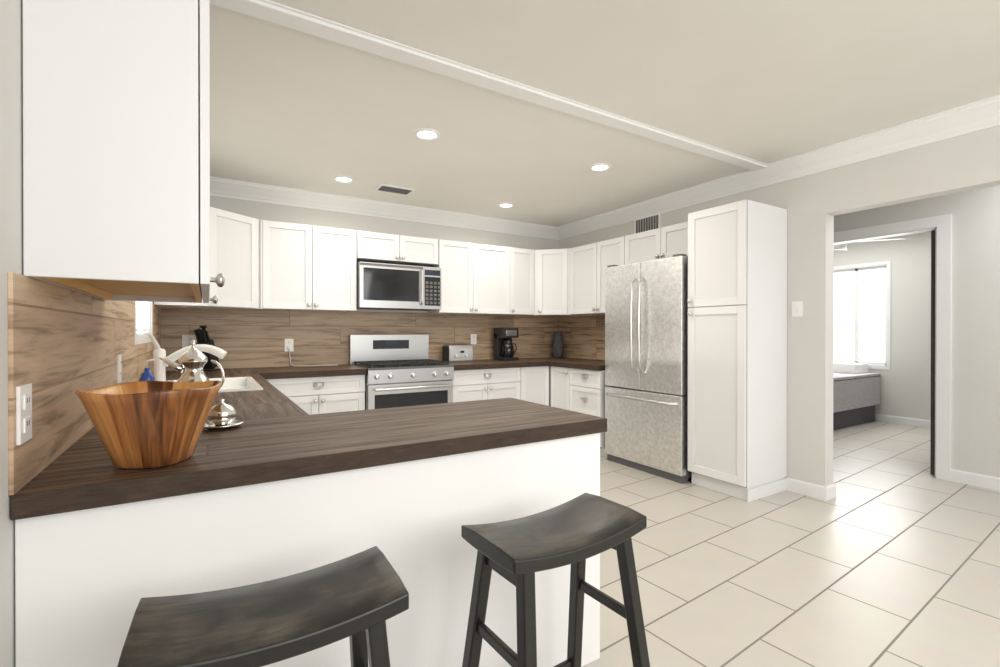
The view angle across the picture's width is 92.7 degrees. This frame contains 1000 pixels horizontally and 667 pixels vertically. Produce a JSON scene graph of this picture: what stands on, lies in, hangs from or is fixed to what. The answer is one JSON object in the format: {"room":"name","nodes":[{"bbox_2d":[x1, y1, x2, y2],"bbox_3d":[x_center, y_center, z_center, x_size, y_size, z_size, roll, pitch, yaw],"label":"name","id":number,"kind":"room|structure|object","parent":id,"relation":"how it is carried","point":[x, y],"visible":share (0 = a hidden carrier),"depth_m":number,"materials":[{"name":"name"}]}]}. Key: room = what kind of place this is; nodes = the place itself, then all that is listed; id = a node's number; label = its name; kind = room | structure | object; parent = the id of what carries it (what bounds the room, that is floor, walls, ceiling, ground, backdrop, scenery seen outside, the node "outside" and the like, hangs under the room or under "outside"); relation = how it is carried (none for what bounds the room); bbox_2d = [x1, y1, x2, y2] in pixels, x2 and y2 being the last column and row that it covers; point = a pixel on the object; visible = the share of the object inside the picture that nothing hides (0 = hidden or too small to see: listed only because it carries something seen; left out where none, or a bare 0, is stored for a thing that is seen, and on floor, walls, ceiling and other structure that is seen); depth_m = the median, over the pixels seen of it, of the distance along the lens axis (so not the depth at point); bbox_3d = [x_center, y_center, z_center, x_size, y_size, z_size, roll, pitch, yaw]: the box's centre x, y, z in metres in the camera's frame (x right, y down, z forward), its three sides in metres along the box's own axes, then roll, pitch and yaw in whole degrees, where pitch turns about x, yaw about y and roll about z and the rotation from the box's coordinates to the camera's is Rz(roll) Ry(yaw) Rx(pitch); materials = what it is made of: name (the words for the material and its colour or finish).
{"room":"kitchen","nodes":[
{"label":"kitchen","id":0,"kind":"room"},
{"bbox_2d":[0,0,153,666],"bbox_3d":[-0.759,-0.043,0.479,0.120,2.550,8.010,0,0,-32],"label":"wall","id":1,"kind":"structure","parent":0,"point":[11,26],"depth_m":0.94,"materials":[{"name":"paint"}]},
{"bbox_2d":[22,0,224,303],"bbox_3d":[-1.093,-0.540,1.499,0.372,0.841,0.918,0,0,-32],"label":"upper cabinet","id":2,"kind":"object","parent":1,"relation":"attached to","point":[116,150],"visible":1,"depth_m":1.10,"materials":[{"name":"white wood"}]},
{"bbox_2d":[134,301,152,344],"bbox_3d":[-2.239,-0.368,2.895,0.135,0.855,0.960,0,0,-32],"label":"kitchen window","id":3,"kind":"structure","parent":1,"relation":"in","point":[143,313],"depth_m":3.06,"materials":[{"name":"white glass"}]},
{"bbox_2d":[8,272,604,495],"bbox_3d":[-0.107,0.047,3.542,4.195,0.530,3.530,0,0,-32],"label":"backsplash","id":4,"kind":"structure","parent":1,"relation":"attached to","point":[64,345],"depth_m":2.70,"materials":[{"name":"brown wood"}]},
{"bbox_2d":[16,383,31,444],"label":"outlet plates","id":5,"kind":"object","parent":4,"relation":"attached to","point":[24,413],"depth_m":0.98,"materials":[{"name":"white plastic"}]},
{"bbox_2d":[117,355,121,382],"label":"outlet plates","id":6,"kind":"object","parent":4,"relation":"attached to","point":[119,357],"depth_m":2.05,"materials":[{"name":"white plastic"}]},
{"bbox_2d":[182,335,196,347],"label":"outlet plates","id":7,"kind":"object","parent":4,"relation":"attached to","point":[186,339],"depth_m":4.04,"materials":[{"name":"white plastic"}]},
{"bbox_2d":[285,339,293,365],"label":"outlet plates","id":8,"kind":"object","parent":4,"relation":"attached to","point":[288,342],"depth_m":4.45,"materials":[{"name":"white plastic"}]},
{"bbox_2d":[174,196,559,370],"bbox_3d":[0.660,-0.062,6.154,8.476,2.550,0.120,0,0,-32],"label":"wall","id":9,"kind":"structure","parent":0,"point":[258,210],"depth_m":4.89,"materials":[{"name":"paint"}]},
{"bbox_2d":[154,207,277,310],"bbox_3d":[-2.313,-0.589,3.891,0.784,0.760,0.607,0,0,-32],"label":"upper cabinet","id":10,"kind":"object","parent":9,"relation":"attached to","point":[259,264],"depth_m":3.89,"materials":[{"name":"white wood"}]},
{"bbox_2d":[278,222,357,311],"bbox_3d":[-1.771,-0.591,4.394,0.811,0.760,0.327,0,0,-32],"label":"upper cabinet","id":11,"kind":"object","parent":9,"relation":"attached to","point":[317,264],"depth_m":4.28,"materials":[{"name":"white wood"}]},
{"bbox_2d":[358,230,441,266],"bbox_3d":[-1.069,-0.840,4.824,0.832,0.265,0.327,0,0,-32],"label":"upper cabinet","id":12,"kind":"object","parent":9,"relation":"attached to","point":[374,247],"depth_m":4.69,"materials":[{"name":"white wood"}]},
{"bbox_2d":[356,262,440,310],"bbox_3d":[-1.038,-0.456,4.774,0.824,0.423,0.444,0,0,-32],"label":"microwave","id":13,"kind":"object","parent":12,"relation":"attached to","point":[381,286],"visible":0.96,"depth_m":4.61,"materials":[{"name":"grey metal"}]},
{"bbox_2d":[427,240,477,314],"bbox_3d":[-0.519,-0.593,5.163,0.455,0.760,0.327,0,0,-32],"label":"upper cabinet","id":14,"kind":"object","parent":9,"relation":"attached to","point":[459,269],"depth_m":5.04,"materials":[{"name":"white wood"}]},
{"bbox_2d":[478,244,517,314],"bbox_3d":[-0.174,-0.594,5.375,0.585,0.760,0.327,0,0,-32],"label":"upper cabinet","id":15,"kind":"object","parent":9,"relation":"attached to","point":[497,265],"depth_m":5.29,"materials":[{"name":"white wood"}]},
{"bbox_2d":[514,248,529,315],"bbox_3d":[0.149,-0.595,5.573,0.403,0.760,0.327,0,0,-32],"label":"upper cabinet","id":16,"kind":"object","parent":9,"relation":"attached to","point":[523,254],"depth_m":5.47,"materials":[{"name":"white wood"}]},
{"bbox_2d":[199,0,999,226],"bbox_3d":[1.849,-1.353,2.163,10.620,0.060,8.160,0,0,-32],"label":"ceiling","id":17,"kind":"structure","parent":0,"point":[767,81],"depth_m":2.60,"materials":[{"name":"paint"}]},
{"bbox_2d":[333,176,353,182],"bbox_3d":[-1.342,-1.324,4.099,0.175,0.012,0.175,0,0,-41],"label":"recessed light","id":18,"kind":"object","parent":17,"relation":"in","point":[342,179],"depth_m":4.10,"materials":[{"name":"white glass"}]},
{"bbox_2d":[375,184,414,194],"bbox_3d":[-0.967,-1.323,4.386,0.320,0.016,0.180,0,0,-32],"label":"ceiling vent","id":19,"kind":"object","parent":17,"relation":"in","point":[394,189],"visible":0.98,"depth_m":4.36,"materials":[{"name":"white metal"}]},
{"bbox_2d":[414,128,439,139],"bbox_3d":[-0.485,-1.320,3.166,0.175,0.012,0.175,0,0,-38],"label":"recessed light","id":20,"kind":"object","parent":17,"relation":"in","point":[427,134],"depth_m":3.15,"materials":[{"name":"white"}]},
{"bbox_2d":[209,0,767,170],"bbox_3d":[0.374,-1.314,2.754,4.016,0.022,0.130,0,0,-32],"label":"ceiling beam","id":21,"kind":"structure","parent":17,"relation":"attached to","point":[293,18],"depth_m":2.37,"materials":[{"name":"white paint"}]},
{"bbox_2d":[498,203,513,207],"bbox_3d":[0.062,-1.326,4.940,0.175,0.012,0.175,0,0,-38],"label":"recessed light","id":22,"kind":"object","parent":17,"relation":"in","point":[502,205],"depth_m":4.95,"materials":[{"name":"white glass"}]},
{"bbox_2d":[589,163,610,171],"bbox_3d":[0.798,-1.322,3.801,0.175,0.012,0.175,0,0,-41],"label":"recessed light","id":23,"kind":"object","parent":17,"relation":"in","point":[599,167],"depth_m":3.80,"materials":[{"name":"white"}]},
{"bbox_2d":[834,239,904,249],"bbox_3d":[4.170,-1.186,5.944,1.295,0.300,1.245,0,0,-32],"label":"ceiling fan","id":24,"kind":"object","parent":17,"relation":"hanging from","point":[840,246],"visible":0.25,"depth_m":5.83,"materials":[{"name":"white"}]},
{"bbox_2d":[560,125,999,485],"bbox_3d":[2.920,-0.050,2.736,0.120,2.550,8.010,0,0,-32],"label":"wall","id":25,"kind":"structure","parent":0,"point":[958,178],"depth_m":3.74,"materials":[{"name":"paint"}]},
{"bbox_2d":[522,248,581,316],"bbox_3d":[0.644,-0.595,5.673,0.680,0.760,0.673,0,0,-32],"label":"upper cabinet","id":26,"kind":"object","parent":25,"relation":"attached to","point":[551,270],"depth_m":5.50,"materials":[{"name":"white wood"}]},
{"bbox_2d":[574,236,625,314],"bbox_3d":[1.156,-0.593,5.176,0.327,0.760,0.832,0,0,-32],"label":"upper cabinet","id":27,"kind":"object","parent":25,"relation":"attached to","point":[591,261],"depth_m":5.11,"materials":[{"name":"white wood"}]},
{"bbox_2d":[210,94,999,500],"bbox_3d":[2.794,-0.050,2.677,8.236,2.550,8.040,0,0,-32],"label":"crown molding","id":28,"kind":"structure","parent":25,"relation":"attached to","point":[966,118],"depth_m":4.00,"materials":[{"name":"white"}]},
{"bbox_2d":[634,213,660,233],"bbox_3d":[1.512,-1.102,4.897,0.016,0.210,0.340,0,0,-32],"label":"air vent","id":29,"kind":"object","parent":25,"relation":"in","point":[647,223],"visible":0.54,"depth_m":4.88,"materials":[{"name":"white metal"}]},
{"bbox_2d":[626,222,687,264],"bbox_3d":[1.607,-0.818,4.440,0.327,0.305,0.890,0,0,-32],"label":"upper cabinet","id":30,"kind":"object","parent":25,"relation":"attached to","point":[668,241],"depth_m":4.38,"materials":[{"name":"white wood"}]},
{"bbox_2d":[792,301,802,316],"bbox_3d":[2.278,-0.188,3.655,0.012,0.118,0.075,0,0,-32],"label":"switch plate","id":31,"kind":"object","parent":25,"relation":"attached to","point":[797,308],"visible":1,"depth_m":3.65,"materials":[{"name":"white plastic"}]},
{"bbox_2d":[833,261,890,369],"bbox_3d":[5.124,-0.249,6.863,0.135,1.480,0.860,0,0,-32],"label":"bedroom window","id":32,"kind":"structure","parent":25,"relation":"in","point":[862,316],"depth_m":6.81,"materials":[{"name":"white glass"}]},
{"bbox_2d":[930,230,935,475],"bbox_3d":[4.057,0.165,4.288,0.840,2.090,0.036,0,0,-32],"label":"bedroom door","id":33,"kind":"structure","parent":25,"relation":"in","point":[932,455],"depth_m":4.07,"materials":[{"name":"grey"}]},
{"bbox_2d":[582,421,999,666],"bbox_3d":[1.849,1.257,2.172,10.620,0.060,8.160,0,0,-32],"label":"floor","id":34,"kind":"structure","parent":0,"point":[888,555],"depth_m":2.48,"materials":[{"name":"tile"}]},
{"bbox_2d":[117,546,408,666],"bbox_3d":[-0.424,0.860,0.904,0.464,0.741,0.373,0,0,-30],"label":"bar stool","id":35,"kind":"object","parent":34,"relation":"on","point":[359,599],"visible":1,"depth_m":0.87,"materials":[{"name":"black wood"}]},
{"bbox_2d":[15,432,605,666],"bbox_3d":[-0.465,0.799,1.650,1.597,0.860,0.625,0,0,-32],"label":"base cabinet","id":36,"kind":"object","parent":34,"relation":"on","point":[81,578],"depth_m":1.29,"materials":[{"name":"white"}]},
{"bbox_2d":[89,368,305,431],"bbox_3d":[-1.780,0.340,2.908,0.673,0.050,2.857,0,0,-32],"label":"countertop","id":37,"kind":"structure","parent":36,"relation":"on","point":[267,400],"depth_m":2.32,"materials":[{"name":"brown wood"}]},
{"bbox_2d":[139,358,154,380],"bbox_3d":[-1.690,0.218,2.284,0.061,0.195,0.042,0,0,-32],"label":"soap bottle","id":38,"kind":"object","parent":37,"relation":"on","point":[147,375],"visible":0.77,"depth_m":2.28,"materials":[{"name":"blue plastic"}]},
{"bbox_2d":[159,339,224,387],"bbox_3d":[-1.420,0.171,2.204,0.266,0.290,0.156,0,0,-17],"label":"teapot","id":39,"kind":"object","parent":37,"relation":"on","point":[193,360],"visible":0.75,"depth_m":2.17,"materials":[{"name":"silver metal"}]},
{"bbox_2d":[194,325,220,370],"bbox_3d":[-2.423,0.122,3.952,0.100,0.376,0.225,0,0,3],"label":"knife block","id":40,"kind":"object","parent":37,"relation":"on","point":[202,335],"visible":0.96,"depth_m":3.90,"materials":[{"name":"black plastic"}]},
{"bbox_2d":[155,376,261,391],"bbox_3d":[-1.771,0.408,2.868,0.550,0.206,0.820,0,0,-32],"label":"sink","id":41,"kind":"object","parent":37,"relation":"in","point":[231,383],"depth_m":3.21,"materials":[{"name":"white ceramic"}]},
{"bbox_2d":[10,396,606,523],"bbox_3d":[-0.458,0.344,1.649,1.609,0.050,0.670,0,0,-32],"label":"countertop","id":42,"kind":"structure","parent":36,"relation":"on","point":[271,449],"depth_m":1.36,"materials":[{"name":"brown wood"}]},
{"bbox_2d":[75,380,222,468],"bbox_3d":[-0.859,0.224,1.188,0.266,0.190,0.266,0,0,-5],"label":"salad bowl","id":43,"kind":"object","parent":42,"relation":"on","point":[146,424],"visible":1,"depth_m":1.11,"materials":[{"name":"brown wood"}]},
{"bbox_2d":[204,399,243,428],"bbox_3d":[-0.937,0.269,1.608,0.132,0.098,0.132,0,0,-32],"label":"covered dish","id":44,"kind":"object","parent":42,"relation":"on","point":[222,414],"visible":0.94,"depth_m":1.58,"materials":[{"name":"silver metal"}]},
{"bbox_2d":[270,376,364,411],"bbox_3d":[-1.737,0.790,4.249,0.902,0.860,0.617,0,0,-32],"label":"base cabinet","id":45,"kind":"object","parent":34,"relation":"on","point":[315,393],"depth_m":4.05,"materials":[{"name":"white wood"}]},
{"bbox_2d":[254,364,365,379],"bbox_3d":[-1.708,0.335,4.249,0.853,0.050,0.646,0,0,-32],"label":"countertop","id":46,"kind":"structure","parent":45,"relation":"on","point":[334,370],"depth_m":4.05,"materials":[{"name":"brown wood"}]},
{"bbox_2d":[349,335,453,409],"bbox_3d":[-0.961,0.606,4.653,0.830,1.185,0.724,0,0,-32],"label":"range","id":47,"kind":"object","parent":34,"relation":"on","point":[403,370],"visible":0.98,"depth_m":4.51,"materials":[{"name":"silver metal"}]},
{"bbox_2d":[441,368,513,403],"bbox_3d":[-0.261,0.787,5.155,0.874,0.860,0.617,0,0,-32],"label":"base cabinet","id":48,"kind":"object","parent":34,"relation":"on","point":[479,383],"depth_m":4.85,"materials":[{"name":"white wood"}]},
{"bbox_2d":[441,357,573,371],"bbox_3d":[0.150,0.361,5.389,1.822,0.110,0.646,0,0,-32],"label":"countertop","id":49,"kind":"structure","parent":48,"relation":"on","point":[458,366],"depth_m":5.02,"materials":[{"name":"brown wood"}]},
{"bbox_2d":[442,344,472,362],"bbox_3d":[-0.453,0.210,5.136,0.292,0.192,0.190,0,0,-32],"label":"toaster","id":50,"kind":"object","parent":49,"relation":"on","point":[452,353],"visible":0.9,"depth_m":5.06,"materials":[{"name":"silver metal"}]},
{"bbox_2d":[494,328,518,360],"bbox_3d":[0.076,0.120,5.454,0.212,0.370,0.223,0,0,-32],"label":"coffee maker","id":51,"kind":"object","parent":49,"relation":"on","point":[503,347],"visible":1,"depth_m":5.38,"materials":[{"name":"black plastic"}]},
{"bbox_2d":[552,331,563,357],"bbox_3d":[0.716,0.138,5.884,0.140,0.330,0.140,0,0,-32],"label":"vase","id":52,"kind":"object","parent":49,"relation":"on","point":[558,348],"visible":1,"depth_m":5.83,"materials":[{"name":"grey ceramic"}]},
{"bbox_2d":[514,364,549,403],"bbox_3d":[0.228,0.786,5.416,0.468,0.860,0.684,0,0,-32],"label":"base cabinet","id":53,"kind":"object","parent":34,"relation":"on","point":[531,381],"depth_m":5.18,"materials":[{"name":"white wood"}]},
{"bbox_2d":[461,493,649,666],"bbox_3d":[0.149,0.859,1.262,0.463,0.741,0.373,0,0,-35],"label":"bar stool","id":54,"kind":"object","parent":34,"relation":"on","point":[575,533],"visible":1,"depth_m":1.23,"materials":[{"name":"black wood"}]},
{"bbox_2d":[550,364,569,407],"bbox_3d":[0.870,0.786,5.305,0.684,0.860,0.353,0,0,-32],"label":"base cabinet","id":55,"kind":"object","parent":34,"relation":"on","point":[559,374],"depth_m":5.15,"materials":[{"name":"white wood"}]},
{"bbox_2d":[570,368,607,457],"bbox_3d":[1.098,0.788,4.997,0.617,0.860,0.525,0,0,-32],"label":"base cabinet","id":56,"kind":"object","parent":34,"relation":"on","point":[587,389],"depth_m":4.77,"materials":[{"name":"white wood"}]},
{"bbox_2d":[550,360,604,371],"bbox_3d":[1.021,0.332,5.092,0.647,0.050,0.771,0,0,-32],"label":"countertop","id":57,"kind":"structure","parent":56,"relation":"on","point":[590,365],"depth_m":4.92,"materials":[{"name":"brown wood"}]},
{"bbox_2d":[605,254,691,483],"bbox_3d":[1.451,0.284,4.351,0.656,1.870,0.873,0,0,-32],"label":"refrigerator","id":58,"kind":"object","parent":34,"relation":"on","point":[646,359],"visible":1,"depth_m":4.14,"materials":[{"name":"grey metal"}]},
{"bbox_2d":[687,199,786,501],"bbox_3d":[1.863,0.126,3.774,0.589,2.190,0.492,0,0,-32],"label":"pantry cabinet","id":59,"kind":"object","parent":34,"relation":"on","point":[737,348],"visible":1,"depth_m":3.60,"materials":[{"name":"white wood"}]},
{"bbox_2d":[833,362,879,429],"bbox_3d":[4.033,0.811,6.814,1.740,0.800,1.710,0,0,-32],"label":"bed","id":60,"kind":"object","parent":34,"relation":"on","point":[856,393],"visible":0.17,"depth_m":6.25,"materials":[{"name":"grey fabric"}]}
]}

